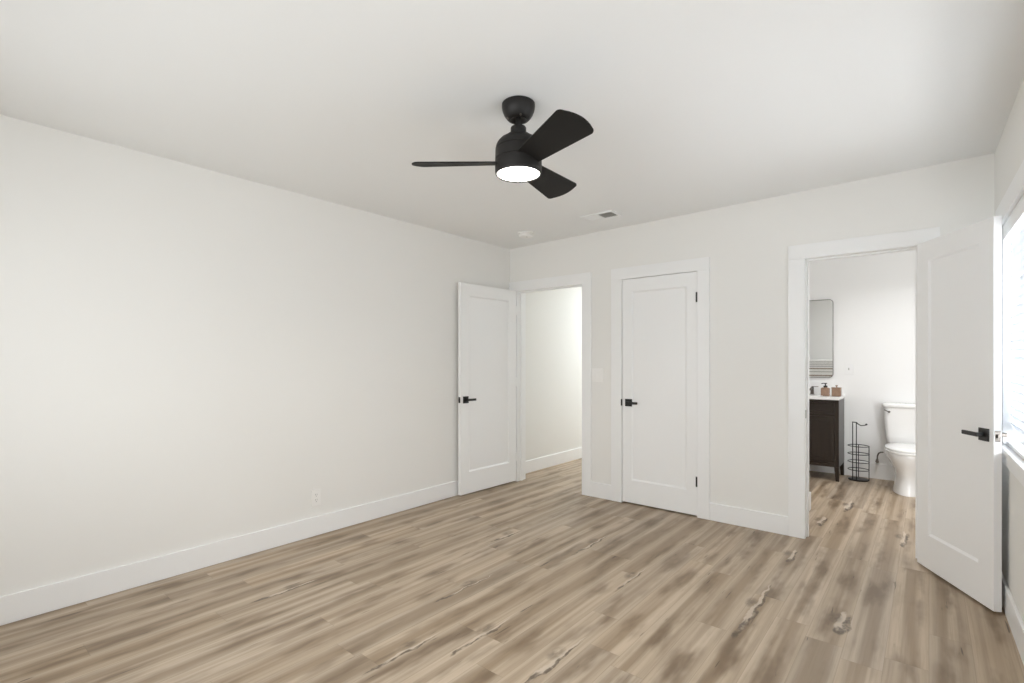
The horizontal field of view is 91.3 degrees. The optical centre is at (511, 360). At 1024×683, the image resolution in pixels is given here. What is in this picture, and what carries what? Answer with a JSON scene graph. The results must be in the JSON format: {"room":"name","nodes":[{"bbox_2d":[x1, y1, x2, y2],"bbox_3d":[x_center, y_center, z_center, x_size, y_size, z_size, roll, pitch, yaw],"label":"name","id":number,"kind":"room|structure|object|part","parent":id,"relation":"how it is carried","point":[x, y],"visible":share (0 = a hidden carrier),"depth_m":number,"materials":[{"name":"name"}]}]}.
{"room":"empty bedroom","nodes":[
{"label":"empty bedroom","id":0,"kind":"room"},
{"bbox_2d":[0,114,509,595],"bbox_3d":[-1.552,-0.010,3.730,0.200,2.600,4.785,0,0,40],"label":"wall","id":1,"kind":"structure","parent":0,"point":[189,354],"depth_m":3.10,"materials":[{"name":"white paint"}]},
{"bbox_2d":[0,480,457,625],"bbox_3d":[-1.470,1.220,3.662,0.014,0.140,4.545,0,0,40],"label":"baseboard","id":2,"kind":"structure","parent":1,"relation":"attached to","point":[21,605],"depth_m":3.07,"materials":[{"name":"paint"}]},
{"bbox_2d":[311,489,320,506],"bbox_3d":[-1.446,1.012,3.694,0.008,0.118,0.072,0,0,40],"label":"wall outlet","id":3,"kind":"object","parent":1,"relation":"attached to","point":[315,494],"visible":1,"depth_m":3.69,"materials":[{"name":"white plastic"}]},
{"bbox_2d":[0,0,1023,248],"bbox_3d":[1.376,-1.279,3.800,4.750,0.163,8.800,0,0,40],"label":"ceiling","id":4,"kind":"structure","parent":0,"point":[691,106],"depth_m":2.26,"materials":[{"name":"white paint"}]},
{"bbox_2d":[412,95,593,198],"bbox_3d":[0.098,-1.052,2.422,0.907,0.340,0.862,0,0,40],"label":"ceiling fan","id":5,"kind":"object","parent":4,"relation":"hanging from","point":[519,154],"visible":1,"depth_m":2.30,"materials":[{"name":"black metal"}]},
{"bbox_3d":[-0.254,-0.939,2.392,0.449,0.054,0.175,0,0,2],"label":"blade","id":6,"kind":"part","parent":5,"relation":"part of","materials":[{"name":"black wood"}]},
{"bbox_3d":[0.182,-0.939,2.622,0.175,0.054,0.449,0,0,32],"label":"blade","id":7,"kind":"part","parent":5,"relation":"part of","materials":[{"name":"black wood"}]},
{"bbox_3d":[0.164,-0.939,2.130,0.175,0.054,0.449,0,0,-28],"label":"blade","id":8,"kind":"part","parent":5,"relation":"part of","materials":[{"name":"black wood"}]},
{"bbox_2d":[517,231,533,237],"bbox_3d":[0.130,-1.184,4.734,0.158,0.046,0.158,0,0,40],"label":"smoke detector","id":9,"kind":"object","parent":4,"relation":"attached to","point":[522,234],"visible":1,"depth_m":4.68,"materials":[{"name":"white plastic"}]},
{"bbox_3d":[0.130,-1.200,4.734,0.158,0.013,0.158,0,0,40],"label":"plate","id":10,"kind":"part","parent":9,"relation":"part of","materials":[{"name":"white plastic"}]},
{"bbox_2d":[580,210,620,221],"bbox_3d":[0.743,-1.210,4.197,0.300,0.011,0.165,0,0,40],"label":"ceiling vent","id":11,"kind":"object","parent":4,"relation":"in","point":[606,214],"visible":1,"depth_m":4.19,"materials":[{"name":"white metal"}]},
{"bbox_2d":[0,458,1023,682],"bbox_3d":[1.376,1.330,3.800,4.750,0.080,8.800,0,0,40],"label":"floor","id":12,"kind":"structure","parent":0,"point":[535,578],"depth_m":2.56,"materials":[{"name":"brown wood"}]},
{"bbox_2d":[809,394,844,481],"bbox_3d":[3.369,0.839,5.674,0.628,0.902,0.465,0,0,40],"label":"bathroom vanity","id":13,"kind":"object","parent":12,"relation":"on","point":[826,413],"visible":0.45,"depth_m":5.41,"materials":[{"name":"brown wood"}]},
{"bbox_3d":[3.241,0.513,5.515,0.524,0.117,0.016,0,0,40],"label":"drawer","id":14,"kind":"part","parent":13,"relation":"part of","materials":[{"name":"brown wood"}]},
{"bbox_3d":[3.342,0.848,5.431,0.260,0.489,0.016,0,0,40],"label":"door","id":15,"kind":"part","parent":13,"relation":"part of","materials":[{"name":"brown wood"}]},
{"bbox_2d":[809,394,844,399],"bbox_3d":[3.369,0.407,5.674,0.628,0.030,0.465,0,0,40],"label":"countertop","id":16,"kind":"structure","parent":13,"relation":"on","point":[830,397],"depth_m":5.41,"materials":[{"name":"white stone"}]},
{"bbox_2d":[810,386,817,393],"bbox_3d":[3.462,0.344,5.752,0.086,0.094,0.147,0,0,40],"label":"faucet","id":17,"kind":"object","parent":16,"relation":"on","point":[812,387],"visible":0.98,"depth_m":5.79,"materials":[{"name":"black metal"}]},
{"bbox_2d":[821,383,829,395],"bbox_3d":[3.468,0.319,5.538,0.082,0.144,0.082,0,0,40],"label":"soap dispenser","id":18,"kind":"object","parent":16,"relation":"on","point":[825,391],"visible":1,"depth_m":5.51,"materials":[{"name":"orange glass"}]},
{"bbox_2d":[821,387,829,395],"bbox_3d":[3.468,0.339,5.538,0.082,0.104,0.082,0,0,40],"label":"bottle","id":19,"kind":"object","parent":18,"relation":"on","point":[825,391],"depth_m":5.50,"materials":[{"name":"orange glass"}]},
{"bbox_2d":[831,385,841,396],"bbox_3d":[3.557,0.330,5.484,0.090,0.122,0.090,0,0,40],"label":"canister","id":20,"kind":"object","parent":16,"relation":"on","point":[835,391],"visible":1,"depth_m":5.45,"materials":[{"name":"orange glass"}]},
{"bbox_3d":[3.468,1.215,5.346,0.044,0.150,0.044,0,0,40],"label":"leg","id":21,"kind":"part","parent":13,"relation":"part of","materials":[{"name":"brown wood"}]},
{"bbox_3d":[3.722,1.215,5.651,0.044,0.150,0.044,0,0,40],"label":"leg","id":22,"kind":"part","parent":13,"relation":"part of","materials":[{"name":"brown wood"}]},
{"bbox_2d":[847,422,869,481],"bbox_3d":[3.735,0.973,5.397,0.198,0.635,0.214,0,0,40],"label":"toilet paper stand","id":23,"kind":"object","parent":12,"relation":"on","point":[858,479],"visible":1,"depth_m":5.36,"materials":[{"name":"black metal"}]},
{"bbox_2d":[847,444,869,476],"bbox_3d":[3.740,1.099,5.403,0.198,0.366,0.198,0,0,40],"label":"basket","id":24,"kind":"object","parent":23,"relation":"on","point":[858,452],"depth_m":5.36,"materials":[{"name":"black metal"}]},
{"bbox_2d":[882,402,914,496],"bbox_3d":[3.957,0.869,4.992,0.458,0.842,0.748,0,0,40],"label":"toilet","id":25,"kind":"object","parent":12,"relation":"on","point":[899,418],"visible":0.52,"depth_m":5.09,"materials":[{"name":"white ceramic"}]},
{"bbox_3d":[4.126,0.469,5.196,0.458,0.041,0.218,0,0,40],"label":"tank lid","id":26,"kind":"part","parent":25,"relation":"part of","materials":[{"name":"white ceramic"}]},
{"bbox_3d":[4.128,0.703,5.197,0.430,0.425,0.194,0,0,40],"label":"tank","id":27,"kind":"part","parent":25,"relation":"part of","materials":[{"name":"white ceramic"}]},
{"bbox_3d":[3.884,0.886,4.905,0.380,0.022,0.521,0,0,40],"label":"seat","id":28,"kind":"part","parent":25,"relation":"part of","materials":[{"name":"white plastic"}]},
{"bbox_3d":[3.886,0.858,4.907,0.376,0.030,0.524,0,0,40],"label":"seat lid","id":29,"kind":"part","parent":25,"relation":"part of","materials":[{"name":"white plastic"}]},
{"bbox_3d":[3.928,1.094,4.957,0.372,0.392,0.635,0,0,40],"label":"bowl","id":30,"kind":"part","parent":25,"relation":"part of","materials":[{"name":"white ceramic"}]},
{"bbox_2d":[526,287,581,460],"bbox_3d":[1.213,-0.010,7.101,0.135,2.600,3.935,0,0,40],"label":"wall","id":31,"kind":"structure","parent":0,"point":[553,317],"depth_m":6.13,"materials":[{"name":"white paint"}]},
{"bbox_2d":[526,447,581,472],"bbox_3d":[1.213,1.220,6.984,0.014,0.140,3.715,0,0,40],"label":"baseboard","id":32,"kind":"structure","parent":31,"relation":"attached to","point":[536,464],"depth_m":6.13,"materials":[{"name":"paint"}]},
{"bbox_2d":[510,153,994,515],"bbox_3d":[1.546,-0.010,4.184,3.980,2.600,0.120,0,0,40],"label":"wall","id":33,"kind":"structure","parent":0,"point":[746,244],"depth_m":3.86,"materials":[{"name":"white paint"}]},
{"bbox_2d":[458,282,516,494],"bbox_3d":[-0.232,0.268,5.033,0.117,2.016,0.808,0,0,42],"label":"door","id":34,"kind":"structure","parent":33,"relation":"in","point":[487,379],"depth_m":4.99,"materials":[{"name":"paint"}]},
{"bbox_3d":[-0.440,0.375,4.775,0.009,0.066,0.066,0,0,42],"label":"handle","id":35,"kind":"part","parent":34,"relation":"part of","materials":[{"name":"black metal"}]},
{"bbox_2d":[509,272,590,495],"bbox_3d":[0.407,0.225,5.134,1.012,2.130,0.152,0,0,40],"label":"door frame","id":36,"kind":"structure","parent":33,"relation":"attached to","point":[583,280],"depth_m":5.12,"materials":[{"name":"paint"}]},
{"bbox_2d":[621,272,696,515],"bbox_3d":[1.264,0.273,4.332,0.698,2.011,0.081,0,0,40],"label":"door","id":37,"kind":"structure","parent":33,"relation":"in","point":[660,312],"depth_m":4.33,"materials":[{"name":"paint"}]},
{"bbox_3d":[1.050,0.380,4.511,0.066,0.066,0.009,0,0,40],"label":"handle","id":38,"kind":"part","parent":37,"relation":"part of","materials":[{"name":"black metal"}]},
{"bbox_2d":[611,257,709,519],"bbox_3d":[1.303,0.225,4.388,0.889,2.130,0.152,0,0,40],"label":"door frame","id":39,"kind":"structure","parent":33,"relation":"attached to","point":[701,266],"depth_m":4.13,"materials":[{"name":"paint"}]},
{"bbox_2d":[591,482,787,535],"bbox_3d":[1.809,1.220,3.879,2.748,0.140,0.014,0,0,40],"label":"baseboard","id":40,"kind":"structure","parent":33,"relation":"attached to","point":[769,522],"depth_m":3.89,"materials":[{"name":"paint"}]},
{"bbox_2d":[788,227,939,557],"bbox_3d":[2.406,0.225,3.468,0.850,2.130,0.152,0,0,40],"label":"door frame","id":41,"kind":"structure","parent":33,"relation":"attached to","point":[799,256],"depth_m":3.63,"materials":[{"name":"paint"}]},
{"bbox_2d":[917,216,1006,611],"bbox_3d":[2.532,0.271,2.852,0.141,2.010,0.656,0,0,11],"label":"door","id":42,"kind":"structure","parent":33,"relation":"in","point":[960,434],"depth_m":2.78,"materials":[{"name":"paint"}]},
{"bbox_3d":[2.442,0.385,2.654,0.038,0.022,0.112,0,0,11],"label":"lever","id":43,"kind":"part","parent":42,"relation":"part of","materials":[{"name":"black metal"}]},
{"bbox_3d":[2.456,0.385,2.606,0.009,0.066,0.066,0,0,11],"label":"handle","id":44,"kind":"part","parent":42,"relation":"part of","materials":[{"name":"black metal"}]},
{"bbox_3d":[2.466,0.385,2.540,0.025,0.057,0.002,0,0,11],"label":"latch plate","id":45,"kind":"part","parent":42,"relation":"part of","materials":[{"name":"silver metal"}]},
{"bbox_2d":[809,250,914,464],"bbox_3d":[3.987,-0.010,5.529,2.750,2.600,0.100,0,0,40],"label":"wall","id":46,"kind":"structure","parent":0,"point":[873,296],"depth_m":5.51,"materials":[{"name":"white paint"}]},
{"bbox_2d":[809,299,833,377],"bbox_3d":[3.509,-0.252,5.847,0.417,0.900,0.021,0,0,40],"label":"wall mirror","id":47,"kind":"object","parent":46,"relation":"attached to","point":[821,312],"visible":0.52,"depth_m":5.78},
{"bbox_2d":[844,363,852,374],"bbox_3d":[3.782,0.095,5.623,0.088,0.128,0.018,0,0,40],"label":"light switch","id":48,"kind":"object","parent":46,"relation":"attached to","point":[848,367],"visible":1,"depth_m":5.63,"materials":[{"name":"white plastic"}]},
{"bbox_2d":[809,460,894,480],"bbox_3d":[3.951,1.208,5.485,2.550,0.165,0.014,0,0,40],"label":"baseboard","id":49,"kind":"structure","parent":46,"relation":"attached to","point":[877,471],"depth_m":5.51,"materials":[{"name":"paint"}]},
{"bbox_2d":[995,78,1023,622],"bbox_3d":[1.481,-0.010,1.127,0.150,2.600,4.666,0,0,39],"label":"wall","id":50,"kind":"structure","parent":0,"point":[1009,153],"depth_m":2.42,"materials":[{"name":"white paint"}]},
{"bbox_2d":[995,160,1023,485],"bbox_3d":[2.073,-0.152,1.880,0.170,1.375,2.280,0,0,39],"label":"window","id":51,"kind":"structure","parent":50,"relation":"in","point":[1011,459],"depth_m":2.69,"materials":[{"name":"white plastic"}]},
{"bbox_3d":[2.019,-0.193,1.930,0.018,1.295,2.270,0,0,39],"label":"casing","id":52,"kind":"part","parent":51,"relation":"part of","materials":[{"name":"paint"}]},
{"bbox_3d":[2.073,0.495,1.880,0.169,0.080,2.280,0,0,39],"label":"sill","id":53,"kind":"part","parent":51,"relation":"part of","materials":[{"name":"paint"}]},
{"bbox_2d":[1003,197,1023,458],"bbox_3d":[2.051,-0.133,1.904,0.066,1.171,2.014,0,0,39],"label":"window blind","id":54,"kind":"object","parent":51,"relation":"attached to","point":[1014,227],"visible":1,"depth_m":2.53,"materials":[{"name":"white plastic"}]},
{"bbox_3d":[2.563,-0.119,2.528,0.050,1.118,0.003,0,0,39],"label":"ladder cord","id":55,"kind":"part","parent":54,"relation":"part of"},
{"bbox_3d":[2.057,0.445,1.899,0.050,0.016,2.014,0,0,39],"label":"rail","id":56,"kind":"part","parent":54,"relation":"part of","materials":[{"name":"white plastic"}]},
{"bbox_2d":[1002,573,1023,664],"bbox_3d":[1.455,1.220,1.225,0.014,0.140,4.546,0,0,39],"label":"baseboard","id":57,"kind":"structure","parent":50,"relation":"attached to","point":[1016,624],"depth_m":2.33,"materials":[{"name":"paint"}]},
{"bbox_3d":[2.312,-0.010,4.103,0.100,2.600,0.735,0,0,40],"label":"wall","id":58,"kind":"structure","parent":0,"visible":0},
{"bbox_2d":[809,492,810,510],"bbox_3d":[2.362,1.215,4.075,0.014,0.150,0.715,0,0,40],"label":"baseboard","id":59,"kind":"structure","parent":58,"relation":"attached to","point":[809,492],"depth_m":4.32,"materials":[{"name":"paint"}]}
]}

